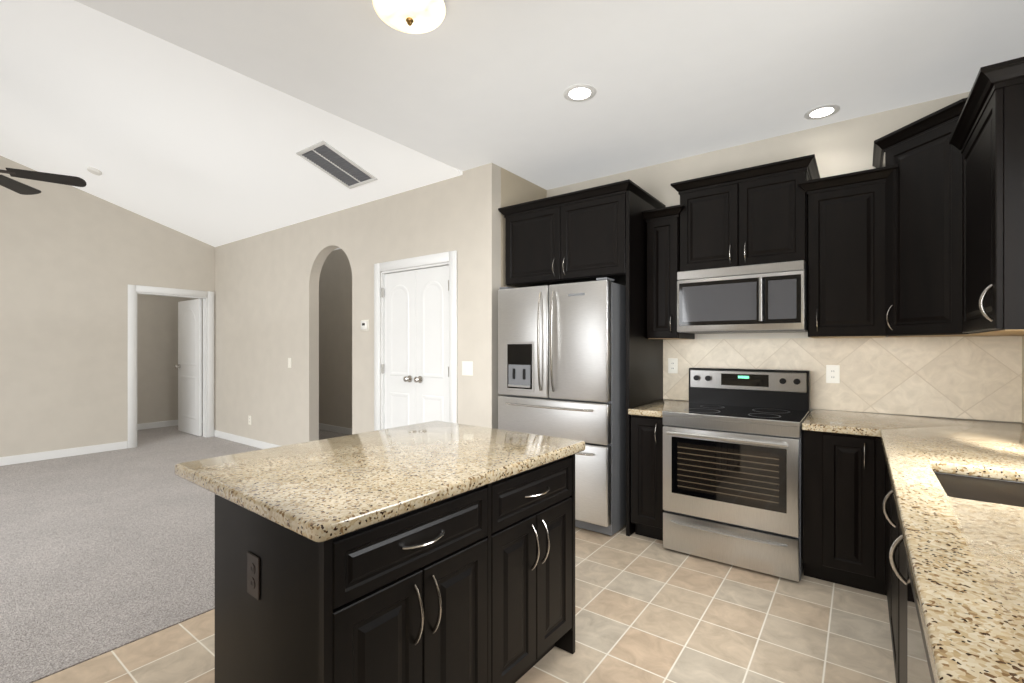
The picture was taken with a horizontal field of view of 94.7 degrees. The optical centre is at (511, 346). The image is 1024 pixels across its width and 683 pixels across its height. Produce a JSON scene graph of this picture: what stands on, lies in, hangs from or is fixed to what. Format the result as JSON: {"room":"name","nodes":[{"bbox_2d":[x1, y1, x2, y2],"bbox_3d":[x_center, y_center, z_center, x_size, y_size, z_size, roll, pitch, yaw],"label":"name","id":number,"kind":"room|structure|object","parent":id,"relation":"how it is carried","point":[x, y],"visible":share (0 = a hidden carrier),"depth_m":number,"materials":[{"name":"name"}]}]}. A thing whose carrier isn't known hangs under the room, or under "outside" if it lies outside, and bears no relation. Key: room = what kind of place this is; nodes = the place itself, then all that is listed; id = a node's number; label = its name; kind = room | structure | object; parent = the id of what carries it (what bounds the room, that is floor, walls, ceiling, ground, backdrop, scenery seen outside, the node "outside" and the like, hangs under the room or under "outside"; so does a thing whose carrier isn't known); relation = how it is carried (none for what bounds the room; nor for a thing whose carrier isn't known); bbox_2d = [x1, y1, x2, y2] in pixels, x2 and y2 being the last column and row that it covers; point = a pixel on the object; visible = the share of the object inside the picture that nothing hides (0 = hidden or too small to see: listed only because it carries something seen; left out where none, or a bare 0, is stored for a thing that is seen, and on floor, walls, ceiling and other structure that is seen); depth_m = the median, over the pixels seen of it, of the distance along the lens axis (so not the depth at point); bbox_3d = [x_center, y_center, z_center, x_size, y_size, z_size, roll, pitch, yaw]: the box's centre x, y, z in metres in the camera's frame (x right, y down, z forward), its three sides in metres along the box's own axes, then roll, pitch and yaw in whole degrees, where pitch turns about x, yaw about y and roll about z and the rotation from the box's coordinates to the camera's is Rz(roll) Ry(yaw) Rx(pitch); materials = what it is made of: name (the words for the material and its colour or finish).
{"room":"kitchen","nodes":[
{"label":"kitchen","id":0,"kind":"room"},
{"bbox_2d":[0,156,214,456],"bbox_3d":[-6.347,-1.161,4.301,0.120,4.941,6.569,0,0,36],"label":"wall","id":1,"kind":"structure","parent":0,"point":[74,262],"depth_m":5.65,"materials":[{"name":"beige paint"}]},
{"bbox_2d":[0,441,127,465],"bbox_3d":[-6.597,1.258,3.848,0.014,0.096,5.542,0,0,36],"label":"baseboard","id":2,"kind":"structure","parent":1,"relation":"attached to","point":[30,457],"depth_m":5.57,"materials":[{"name":"white wood"}]},
{"bbox_2d":[174,299,202,435],"bbox_3d":[-4.827,0.298,7.088,0.872,2.000,0.175,0,0,36],"label":"room door","id":3,"kind":"structure","parent":1,"relation":"in","point":[189,366],"depth_m":7.05,"materials":[{"name":"white wood"}]},
{"bbox_2d":[0,423,347,682],"bbox_3d":[-5.180,1.348,4.434,8.398,0.084,8.170,0,0,36],"label":"floor","id":4,"kind":"structure","parent":0,"point":[101,553],"depth_m":3.03,"materials":[{"name":"grey carpet"}]},
{"bbox_2d":[0,0,462,249],"bbox_3d":[-4.989,-2.345,4.354,8.400,2.411,8.270,0,0,36],"label":"ceiling","id":5,"kind":"structure","parent":0,"point":[172,136],"depth_m":4.07,"materials":[{"name":"white paint"}]},
{"bbox_2d":[0,168,85,194],"bbox_3d":[-4.082,-1.750,3.555,1.230,0.979,1.265,0,0,36],"label":"ceiling fan","id":6,"kind":"object","parent":5,"relation":"hanging from","point":[15,185],"visible":1,"depth_m":3.86,"materials":[{"name":"brown metal"}]},
{"bbox_2d":[87,167,101,175],"bbox_3d":[-4.531,-1.908,5.125,0.128,0.063,0.124,0,0,36],"label":"smoke detector","id":7,"kind":"object","parent":5,"relation":"attached to","point":[92,170],"visible":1,"depth_m":5.10,"materials":[{"name":"white plastic"}]},
{"bbox_2d":[296,141,377,188],"bbox_3d":[-1.554,-1.607,4.206,0.420,0.173,0.548,0,0,36],"label":"ceiling vent","id":8,"kind":"object","parent":5,"relation":"in","point":[331,161],"visible":1,"depth_m":4.19,"materials":[{"name":"grey metal"}]},
{"bbox_2d":[137,249,351,428],"bbox_3d":[-3.856,-1.161,3.237,11.750,4.941,8.060,0,0,36],"label":"wall","id":9,"kind":"structure","parent":0,"point":[157,358],"depth_m":7.46,"materials":[{"name":"beige paint"}]},
{"bbox_2d":[137,420,202,429],"bbox_3d":[-7.180,1.258,5.665,0.014,0.096,7.768,0,0,36],"label":"baseboard","id":10,"kind":"structure","parent":9,"relation":"attached to","point":[151,425],"depth_m":7.62,"materials":[{"name":"white wood"}]},
{"bbox_2d":[319,423,351,434],"bbox_3d":[-2.171,1.258,6.844,6.570,0.096,0.014,0,0,36],"label":"baseboard","id":11,"kind":"structure","parent":9,"relation":"attached to","point":[343,430],"depth_m":7.23,"materials":[{"name":"white wood"}]},
{"bbox_2d":[502,181,661,288],"bbox_3d":[0.571,-0.825,3.866,1.053,0.631,0.696,0,0,36],"label":"upper cabinet","id":12,"kind":"object","parent":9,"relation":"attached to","point":[584,235],"depth_m":3.50,"materials":[{"name":"black wood"}]},
{"bbox_2d":[215,163,500,445],"bbox_3d":[-2.274,-0.190,5.436,5.320,3.000,0.143,0,0,36],"label":"wall","id":13,"kind":"structure","parent":0,"point":[266,305],"depth_m":5.12,"materials":[{"name":"beige paint"}]},
{"bbox_2d":[214,430,279,448],"bbox_3d":[-3.335,1.258,6.151,2.493,0.096,0.017,0,0,36],"label":"baseboard","id":14,"kind":"structure","parent":13,"relation":"attached to","point":[243,440],"depth_m":6.32,"materials":[{"name":"white wood"}]},
{"bbox_2d":[288,358,290,367],"bbox_3d":[-2.667,0.190,5.660,0.075,0.120,0.008,0,0,36],"label":"light switch","id":15,"kind":"object","parent":13,"relation":"attached to","point":[289,362],"visible":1,"depth_m":5.65,"materials":[{"name":"white plastic"}]},
{"bbox_2d":[381,265,448,428],"bbox_3d":[-0.886,0.290,4.402,0.920,2.015,0.175,0,0,36],"label":"double door","id":16,"kind":"structure","parent":13,"relation":"in","point":[416,346],"depth_m":4.37,"materials":[{"name":"white wood"}]},
{"bbox_2d":[462,361,472,375],"bbox_3d":[-0.376,0.180,3.966,0.120,0.120,0.008,0,0,36],"label":"light switch","id":17,"kind":"object","parent":13,"relation":"attached to","point":[467,368],"visible":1,"depth_m":3.96,"materials":[{"name":"white plastic"}]},
{"bbox_2d":[33,525,895,682],"bbox_3d":[-0.483,1.350,0.668,3.630,0.080,7.700,0,0,36],"label":"floor","id":18,"kind":"structure","parent":0,"point":[649,610],"depth_m":2.16,"materials":[{"name":"beige tile"}]},
{"bbox_2d":[175,421,584,682],"bbox_3d":[-0.426,0.857,1.835,0.943,0.905,1.235,0,0,38],"label":"kitchen island","id":19,"kind":"object","parent":18,"relation":"on","point":[435,552],"visible":1,"depth_m":1.43,"materials":[{"name":"black wood"}]},
{"bbox_2d":[498,277,625,535],"bbox_3d":[0.473,0.419,3.734,0.940,1.782,0.833,0,0,36],"label":"refrigerator","id":20,"kind":"object","parent":18,"relation":"on","point":[561,360],"visible":0.73,"depth_m":3.34,"materials":[{"name":"silver metal"}]},
{"bbox_2d":[628,399,688,540],"bbox_3d":[1.104,0.867,3.436,0.238,0.886,0.753,0,0,36],"label":"base cabinet","id":21,"kind":"object","parent":18,"relation":"on","point":[647,425],"depth_m":3.17,"materials":[{"name":"black wood"}]},
{"bbox_2d":[662,367,809,581],"bbox_3d":[1.455,0.733,3.061,0.764,1.155,0.748,0,0,36],"label":"range oven","id":22,"kind":"object","parent":18,"relation":"on","point":[732,466],"visible":0.98,"depth_m":2.84,"materials":[{"name":"silver metal"}]},
{"bbox_2d":[801,409,1023,682],"bbox_3d":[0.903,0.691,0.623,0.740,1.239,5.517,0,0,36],"label":"base cabinet","id":23,"kind":"object","parent":18,"relation":"on","point":[918,521],"depth_m":1.55,"materials":[{"name":"black wood"}]},
{"bbox_2d":[501,168,548,287],"bbox_3d":[0.064,-0.115,4.225,0.120,2.850,0.689,0,0,36],"label":"wall","id":24,"kind":"structure","parent":0,"point":[515,190],"depth_m":4.03,"materials":[{"name":"paint"}]},
{"bbox_2d":[74,0,1023,189],"bbox_3d":[-0.531,-2.510,0.703,3.750,2.041,7.700,0,0,36],"label":"ceiling","id":25,"kind":"structure","parent":0,"point":[464,85],"depth_m":2.49,"materials":[{"name":"white paint"}]},
{"bbox_2d":[372,0,445,33],"bbox_3d":[-0.440,-1.435,2.029,0.307,0.109,0.307,0,0,36],"label":"flush-mount ceiling light","id":26,"kind":"object","parent":25,"relation":"attached to","point":[415,16],"visible":1,"depth_m":2.01,"materials":[{"name":"white glass"}]},
{"bbox_2d":[563,84,595,101],"bbox_3d":[0.397,-1.486,2.766,0.192,0.006,0.192,0,0,36],"label":"recessed light","id":27,"kind":"object","parent":25,"relation":"in","point":[579,92],"visible":1,"depth_m":2.76,"materials":[{"name":"white"}]},
{"bbox_2d":[804,104,839,119],"bbox_3d":[1.962,-1.486,2.989,0.192,0.006,0.192,0,0,36],"label":"recessed light","id":28,"kind":"object","parent":25,"relation":"in","point":[822,111],"visible":1,"depth_m":2.98,"materials":[{"name":"white"}]},
{"bbox_2d":[549,92,1020,422],"bbox_3d":[1.571,-0.115,3.639,3.240,2.850,0.121,0,0,36],"label":"wall","id":29,"kind":"structure","parent":0,"point":[843,147],"depth_m":3.29,"materials":[{"name":"paint"}]},
{"bbox_2d":[642,205,694,340],"bbox_3d":[1.203,-0.526,3.573,0.232,0.927,0.416,0,0,36],"label":"upper cabinet","id":30,"kind":"object","parent":29,"relation":"attached to","point":[659,226],"depth_m":3.41,"materials":[{"name":"black wood"}]},
{"bbox_2d":[678,155,813,271],"bbox_3d":[1.610,-0.837,3.272,0.764,0.624,0.416,0,0,36],"label":"upper cabinet","id":31,"kind":"object","parent":29,"relation":"attached to","point":[760,214],"depth_m":3.07,"materials":[{"name":"black wood"}]},
{"bbox_2d":[677,260,807,333],"bbox_3d":[1.573,-0.312,3.221,0.754,0.422,0.540,0,0,36],"label":"over-the-range microwave","id":32,"kind":"object","parent":31,"relation":"attached to","point":[766,298],"visible":1,"depth_m":3.02,"materials":[{"name":"silver metal"}]},
{"bbox_2d":[663,336,1018,421],"bbox_3d":[1.570,0.179,3.559,3.090,0.479,0.010,0,0,36],"label":"tile backsplash","id":33,"kind":"structure","parent":29,"relation":"attached to","point":[979,378],"depth_m":2.96,"materials":[{"name":"tile"}]},
{"bbox_2d":[668,358,677,372],"bbox_3d":[1.281,0.150,3.759,0.075,0.120,0.008,0,0,36],"label":"electrical outlet","id":34,"kind":"object","parent":33,"relation":"attached to","point":[672,365],"visible":1,"depth_m":3.75,"materials":[{"name":"plastic"}]},
{"bbox_2d":[826,365,839,382],"bbox_3d":[2.129,0.180,3.131,0.075,0.120,0.008,0,0,36],"label":"outlet","id":35,"kind":"object","parent":33,"relation":"attached to","point":[832,373],"visible":1,"depth_m":3.13,"materials":[{"name":"white plastic"}]},
{"bbox_2d":[806,165,882,337],"bbox_3d":[2.075,-0.531,2.928,0.380,0.937,0.416,0,0,36],"label":"upper cabinet","id":36,"kind":"object","parent":29,"relation":"attached to","point":[845,263],"depth_m":2.76,"materials":[{"name":"black wood"}]},
{"bbox_2d":[970,97,973,104],"bbox_3d":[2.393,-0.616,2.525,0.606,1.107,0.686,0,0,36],"label":"upper cabinet","id":37,"kind":"object","parent":29,"relation":"attached to","point":[971,98],"depth_m":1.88,"materials":[{"name":"black wood"}]},
{"bbox_2d":[882,97,969,336],"bbox_3d":[2.130,-0.617,2.457,0.285,1.104,0.284,0,0,36],"label":"upper cabinet","id":38,"kind":"object","parent":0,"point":[920,233],"depth_m":2.45,"materials":[{"name":"black wood"}]},
{"bbox_2d":[958,57,1023,336],"bbox_3d":[2.085,-0.531,1.882,0.336,0.937,0.705,0,0,36],"label":"upper cabinet","id":39,"kind":"object","parent":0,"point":[991,139],"depth_m":1.73,"materials":[{"name":"black wood"}]},
{"bbox_2d":[1019,336,1023,422],"bbox_3d":[1.235,0.179,0.454,0.012,0.479,5.400,0,0,36],"label":"tile backsplash","id":40,"kind":"structure","parent":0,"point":[1021,338],"depth_m":2.62,"materials":[{"name":"tile"}]}
]}

